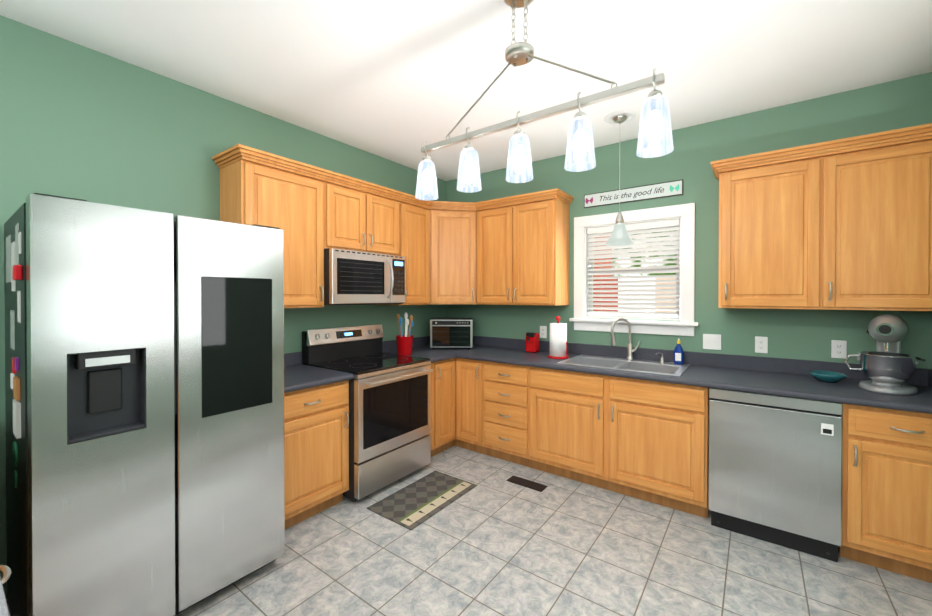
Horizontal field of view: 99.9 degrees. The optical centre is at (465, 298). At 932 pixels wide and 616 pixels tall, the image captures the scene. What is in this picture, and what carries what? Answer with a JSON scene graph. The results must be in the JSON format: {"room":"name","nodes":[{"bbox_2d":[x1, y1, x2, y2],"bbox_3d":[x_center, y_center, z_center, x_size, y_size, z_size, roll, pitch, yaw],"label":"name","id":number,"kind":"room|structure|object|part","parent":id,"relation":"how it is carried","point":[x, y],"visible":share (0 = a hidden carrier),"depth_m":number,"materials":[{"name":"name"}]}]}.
{"room":"kitchen","nodes":[
{"label":"kitchen","id":0,"kind":"room"},
{"bbox_2d":[0,15,446,598],"bbox_3d":[-2.138,0.046,2.016,0.120,2.760,6.520,0,0,36],"label":"wall","id":1,"kind":"structure","parent":0,"point":[84,123],"depth_m":2.22,"materials":[{"name":"paint"}]},
{"bbox_2d":[220,160,323,307],"bbox_3d":[-1.314,-0.398,2.718,0.363,0.920,0.573,0,0,36],"label":"upper cabinet","id":2,"kind":"object","parent":1,"relation":"attached to","point":[291,205],"visible":0.75,"depth_m":2.64,"materials":[{"name":"brown wood"}]},
{"bbox_2d":[324,182,398,255],"bbox_3d":[-0.921,-0.619,3.248,0.363,0.485,0.745,0,0,36],"label":"upper cabinet","id":3,"kind":"object","parent":1,"relation":"attached to","point":[356,220],"visible":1,"depth_m":3.11,"materials":[{"name":"brown wood"}]},
{"bbox_2d":[324,248,405,304],"bbox_3d":[-0.877,-0.162,3.217,0.460,0.414,0.739,0,0,36],"label":"microwave","id":4,"kind":"object","parent":3,"relation":"attached to","point":[357,278],"visible":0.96,"depth_m":3.04,"materials":[{"name":"grey metal"}]},
{"bbox_2d":[376,202,429,304],"bbox_3d":[-0.578,-0.405,3.714,0.363,0.920,0.406,0,0,36],"label":"upper cabinet","id":5,"kind":"object","parent":1,"relation":"attached to","point":[414,236],"visible":0.56,"depth_m":3.62,"materials":[{"name":"brown wood"}]},
{"bbox_2d":[0,0,931,180],"bbox_3d":[-0.638,-1.356,0.824,3.940,0.060,6.640,0,0,36],"label":"ceiling","id":6,"kind":"structure","parent":0,"point":[399,81],"depth_m":2.15,"materials":[{"name":"white paint"}]},
{"bbox_2d":[415,0,673,200],"bbox_3d":[0.232,-0.926,1.701,1.200,0.810,0.144,0,0,36],"label":"pendant light fixture","id":7,"kind":"object","parent":6,"relation":"hanging from","point":[519,54],"depth_m":1.64,"materials":[{"name":"white glass"}]},
{"bbox_3d":[0.232,-0.613,1.703,1.200,0.185,0.120,0,0,36],"label":"pendant light bar shades","id":8,"kind":"part","parent":7,"relation":"part of","materials":[{"name":"white glass"}]},
{"bbox_2d":[604,110,635,245],"bbox_3d":[1.133,-0.871,2.888,0.220,0.935,0.220,0,0,36],"label":"light","id":9,"kind":"object","parent":6,"relation":"hanging from","point":[620,116],"depth_m":2.86,"materials":[{"name":"white glass"}]},
{"bbox_3d":[1.133,-0.478,2.890,0.200,0.150,0.200,0,0,36],"label":"sink pendant light shade","id":10,"kind":"part","parent":9,"relation":"part of","materials":[{"name":"white glass"}]},
{"bbox_2d":[6,446,931,615],"bbox_3d":[-0.638,1.464,0.842,3.940,0.060,6.640,0,0,36],"label":"floor","id":11,"kind":"structure","parent":0,"point":[493,542],"depth_m":2.09,"materials":[{"name":"tile"}]},
{"bbox_2d":[0,565,9,583],"bbox_3d":[-1.091,1.001,0.508,1.235,0.868,0.628,0,0,36],"label":"base cabinet","id":12,"kind":"object","parent":11,"relation":"on","point":[5,570],"depth_m":0.93,"materials":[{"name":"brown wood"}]},
{"bbox_2d":[0,577,8,615],"bbox_3d":[-1.515,0.544,0.800,2.328,0.040,0.660,0,0,36],"label":"countertop","id":13,"kind":"structure","parent":12,"relation":"on","point":[4,611],"depth_m":0.68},
{"bbox_2d":[4,193,284,615],"bbox_3d":[-1.565,0.525,1.951,0.823,1.803,0.930,0,0,36],"label":"fridge","id":14,"kind":"object","parent":11,"relation":"on","point":[144,385],"visible":1,"depth_m":1.61,"materials":[{"name":"silver metal"}]},
{"bbox_2d":[284,380,348,528],"bbox_3d":[-1.201,0.987,2.633,0.656,0.868,0.587,0,0,36],"label":"base cabinet","id":15,"kind":"object","parent":11,"relation":"on","point":[316,450],"visible":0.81,"depth_m":2.49,"materials":[{"name":"brown wood"}]},
{"bbox_2d":[284,351,353,392],"bbox_3d":[-1.203,0.482,2.631,0.653,0.140,0.589,0,0,36],"label":"countertop","id":16,"kind":"structure","parent":15,"relation":"on","point":[297,375],"depth_m":2.64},
{"bbox_2d":[302,324,432,501],"bbox_3d":[-0.760,0.828,3.137,0.754,1.181,0.743,0,0,36],"label":"range","id":17,"kind":"object","parent":11,"relation":"on","point":[389,417],"visible":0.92,"depth_m":2.97,"materials":[{"name":"grey metal"}]},
{"bbox_2d":[367,470,476,529],"bbox_3d":[-0.294,1.417,2.814,0.420,0.008,0.710,0,0,36],"label":"area rug","id":18,"kind":"object","parent":11,"relation":"on","point":[413,505],"visible":1,"depth_m":2.76,"materials":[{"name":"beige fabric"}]},
{"bbox_2d":[428,358,487,456],"bbox_3d":[-0.165,0.980,3.815,0.917,0.868,1.045,0,0,36],"label":"base cabinet","id":19,"kind":"object","parent":11,"relation":"on","point":[457,402],"visible":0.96,"depth_m":3.54,"materials":[{"name":"brown wood"}]},
{"bbox_2d":[383,337,455,362],"bbox_3d":[-0.472,0.476,3.619,0.653,0.140,0.373,0,0,36],"label":"countertop","id":20,"kind":"structure","parent":19,"relation":"on","point":[421,348],"depth_m":3.76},
{"bbox_2d":[396,313,413,355],"bbox_3d":[-0.556,0.315,3.553,0.178,0.381,0.164,0,0,36],"label":"utensil crock","id":21,"kind":"object","parent":20,"relation":"on","point":[404,344],"visible":1,"depth_m":3.50,"materials":[{"name":"red ceramic"}]},
{"bbox_2d":[420,336,931,413],"bbox_3d":[1.062,0.479,3.137,3.696,0.140,0.674,0,0,36],"label":"countertop","id":22,"kind":"structure","parent":19,"relation":"on","point":[791,378],"depth_m":2.65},
{"bbox_2d":[430,318,472,348],"bbox_3d":[-0.144,0.353,4.040,0.430,0.300,0.361,0,0,1],"label":"toaster oven","id":23,"kind":"object","parent":22,"relation":"on","point":[451,332],"visible":1,"depth_m":3.88,"materials":[{"name":"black metal"}]},
{"bbox_2d":[526,332,546,352],"bbox_3d":[0.650,0.409,3.722,0.194,0.192,0.203,0,0,36],"label":"can opener","id":24,"kind":"object","parent":22,"relation":"on","point":[533,340],"visible":1,"depth_m":3.65,"materials":[{"name":"red plastic"}]},
{"bbox_2d":[548,316,568,358],"bbox_3d":[0.796,0.327,3.381,0.180,0.361,0.180,0,0,36],"label":"paper towel holder","id":25,"kind":"object","parent":22,"relation":"on","point":[558,340],"visible":1,"depth_m":3.32,"materials":[{"name":"red"}]},
{"bbox_2d":[557,354,690,375],"bbox_3d":[1.224,0.590,3.054,0.860,0.174,0.540,0,0,36],"label":"sink basin","id":26,"kind":"object","parent":22,"relation":"in","point":[653,367],"visible":0.29,"depth_m":3.10,"materials":[{"name":"silver metal"}]},
{"bbox_2d":[656,352,664,362],"bbox_3d":[1.528,0.460,3.076,0.059,0.084,0.073,0,0,36],"label":"soap pump","id":27,"kind":"object","parent":26,"relation":"on","point":[662,359],"visible":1,"depth_m":3.07,"materials":[{"name":"silver metal"}]},
{"bbox_2d":[674,339,683,364],"bbox_3d":[1.635,0.404,3.011,0.068,0.198,0.048,0,0,36],"label":"dish soap bottle","id":28,"kind":"object","parent":26,"relation":"on","point":[678,355],"visible":1,"depth_m":2.99,"materials":[{"name":"blue plastic"}]},
{"bbox_2d":[611,318,640,359],"bbox_3d":[1.300,0.329,3.186,0.199,0.345,0.174,0,0,36],"label":"faucet","id":29,"kind":"object","parent":22,"relation":"on","point":[630,350],"visible":1,"depth_m":3.20,"materials":[{"name":"silver metal"}]},
{"bbox_2d":[809,370,846,382],"bbox_3d":[2.247,0.487,2.435,0.176,0.052,0.176,0,0,36],"label":"bowl","id":30,"kind":"object","parent":22,"relation":"on","point":[828,376],"visible":1,"depth_m":2.41,"materials":[{"name":"teal ceramic"}]},
{"bbox_2d":[844,314,925,394],"bbox_3d":[2.381,0.302,2.240,0.321,0.426,0.344,0,0,36],"label":"stand mixer","id":31,"kind":"object","parent":22,"relation":"on","point":[887,366],"visible":1,"depth_m":2.15,"materials":[{"name":"silver metal"}]},
{"bbox_2d":[484,361,532,467],"bbox_3d":[0.500,0.981,3.566,0.448,0.868,0.656,0,0,36],"label":"drawers","id":32,"kind":"object","parent":11,"relation":"on","point":[506,408],"visible":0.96,"depth_m":3.32,"materials":[{"name":"brown wood"}]},
{"bbox_2d":[506,475,547,491],"bbox_3d":[0.467,1.417,3.010,0.300,0.005,0.110,0,0,36],"label":"floor vent","id":33,"kind":"object","parent":11,"relation":"in","point":[536,486],"visible":1,"depth_m":3.00,"materials":[{"name":"black plastic"}]},
{"bbox_2d":[529,367,709,518],"bbox_3d":[1.184,0.985,3.062,1.248,0.868,0.653,0,0,36],"label":"base cabinet","id":34,"kind":"object","parent":11,"relation":"on","point":[646,440],"visible":0.98,"depth_m":2.76,"materials":[{"name":"brown wood"}]},
{"bbox_2d":[708,388,842,561],"bbox_3d":[1.938,0.989,2.508,0.606,0.866,0.614,0,0,36],"label":"dishwasher","id":35,"kind":"object","parent":11,"relation":"on","point":[775,469],"visible":0.96,"depth_m":2.24,"materials":[{"name":"grey metal"}]},
{"bbox_2d":[838,404,931,582],"bbox_3d":[2.368,0.990,2.186,0.459,0.868,0.656,0,0,36],"label":"base cabinet","id":36,"kind":"object","parent":11,"relation":"on","point":[886,489],"visible":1,"depth_m":2.00,"materials":[{"name":"brown wood"}]},
{"bbox_2d":[446,72,931,368],"bbox_3d":[1.299,0.037,3.455,3.700,2.760,0.120,0,0,36],"label":"wall","id":37,"kind":"structure","parent":0,"point":[805,334],"depth_m":2.95,"materials":[{"name":"paint"}]},
{"bbox_2d":[429,210,476,303],"bbox_3d":[-0.153,-0.407,4.050,0.648,0.920,0.639,0,0,36],"label":"upper cabinet","id":38,"kind":"object","parent":37,"relation":"attached to","point":[453,256],"visible":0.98,"depth_m":3.82,"materials":[{"name":"brown wood"}]},
{"bbox_2d":[212,144,573,210],"bbox_3d":[-0.332,-0.896,3.077,1.511,0.069,2.411,0,0,36],"label":"crown molding","id":39,"kind":"structure","parent":38,"relation":"attached to","point":[232,155],"depth_m":3.10,"materials":[{"name":"brown wood"}]},
{"bbox_2d":[477,199,568,305],"bbox_3d":[0.515,-0.405,3.727,0.828,0.920,0.363,0,0,36],"label":"upper cabinet","id":40,"kind":"object","parent":37,"relation":"attached to","point":[522,254],"visible":1,"depth_m":3.56,"materials":[{"name":"brown wood"}]},
{"bbox_2d":[540,326,546,337],"bbox_3d":[0.746,0.320,3.785,0.072,0.116,0.008,0,0,36],"label":"electrical outlet","id":41,"kind":"object","parent":37,"relation":"attached to","point":[543,331],"visible":1,"depth_m":3.78,"materials":[{"name":"white plastic"}]},
{"bbox_2d":[584,179,682,207],"bbox_3d":[1.383,-0.877,3.302,0.790,0.120,0.015,0,0,36],"label":"sign","id":42,"kind":"object","parent":37,"relation":"attached to","point":[655,191],"visible":1,"depth_m":3.27,"materials":[{"name":"white"}]},
{"bbox_2d":[569,203,698,335],"bbox_3d":[1.404,-0.227,3.342,1.020,1.030,0.175,0,0,36],"label":"window","id":43,"kind":"structure","parent":37,"relation":"in","point":[685,215],"depth_m":3.23,"materials":[{"name":"white"}]},
{"bbox_2d":[587,219,679,317],"bbox_3d":[1.406,-0.241,3.346,0.740,0.791,0.050,0,0,36],"label":"window blinds","id":44,"kind":"object","parent":43,"relation":"attached to","point":[649,228],"visible":0.81,"depth_m":3.31,"materials":[{"name":"white plastic"}]},
{"bbox_2d":[703,334,720,349],"bbox_3d":[1.858,0.325,2.959,0.118,0.116,0.015,0,0,36],"label":"switch plate","id":45,"kind":"object","parent":37,"relation":"attached to","point":[712,341],"visible":1,"depth_m":2.96,"materials":[{"name":"white plastic"}]},
{"bbox_2d":[755,336,767,352],"bbox_3d":[2.100,0.326,2.785,0.072,0.116,0.008,0,0,36],"label":"electrical outlet","id":46,"kind":"object","parent":37,"relation":"attached to","point":[761,344],"visible":1,"depth_m":2.78,"materials":[{"name":"white plastic"}]},
{"bbox_2d":[718,140,931,310],"bbox_3d":[2.221,-0.397,2.468,1.042,0.920,0.363,0,0,36],"label":"upper cabinet","id":47,"kind":"object","parent":37,"relation":"attached to","point":[849,231],"visible":1,"depth_m":2.32,"materials":[{"name":"brown wood"}]},
{"bbox_2d":[711,123,931,179],"bbox_3d":[2.201,-0.892,2.474,1.086,0.069,0.371,0,0,36],"label":"crown molding","id":48,"kind":"structure","parent":47,"relation":"attached to","point":[913,134],"depth_m":2.32,"materials":[{"name":"brown wood"}]},
{"bbox_2d":[831,340,846,358],"bbox_3d":[2.424,0.328,2.546,0.072,0.116,0.008,0,0,36],"label":"electrical outlet","id":49,"kind":"object","parent":37,"relation":"attached to","point":[838,348],"visible":0.98,"depth_m":2.54,"materials":[{"name":"white plastic"}]},
{"label":"outside","id":50,"kind":"structure","parent":0,"visible":0},
{"bbox_2d":[593,230,676,312],"bbox_3d":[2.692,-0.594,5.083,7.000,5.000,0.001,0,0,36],"label":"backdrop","id":51,"kind":"structure","parent":50,"point":[667,264],"depth_m":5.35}
]}

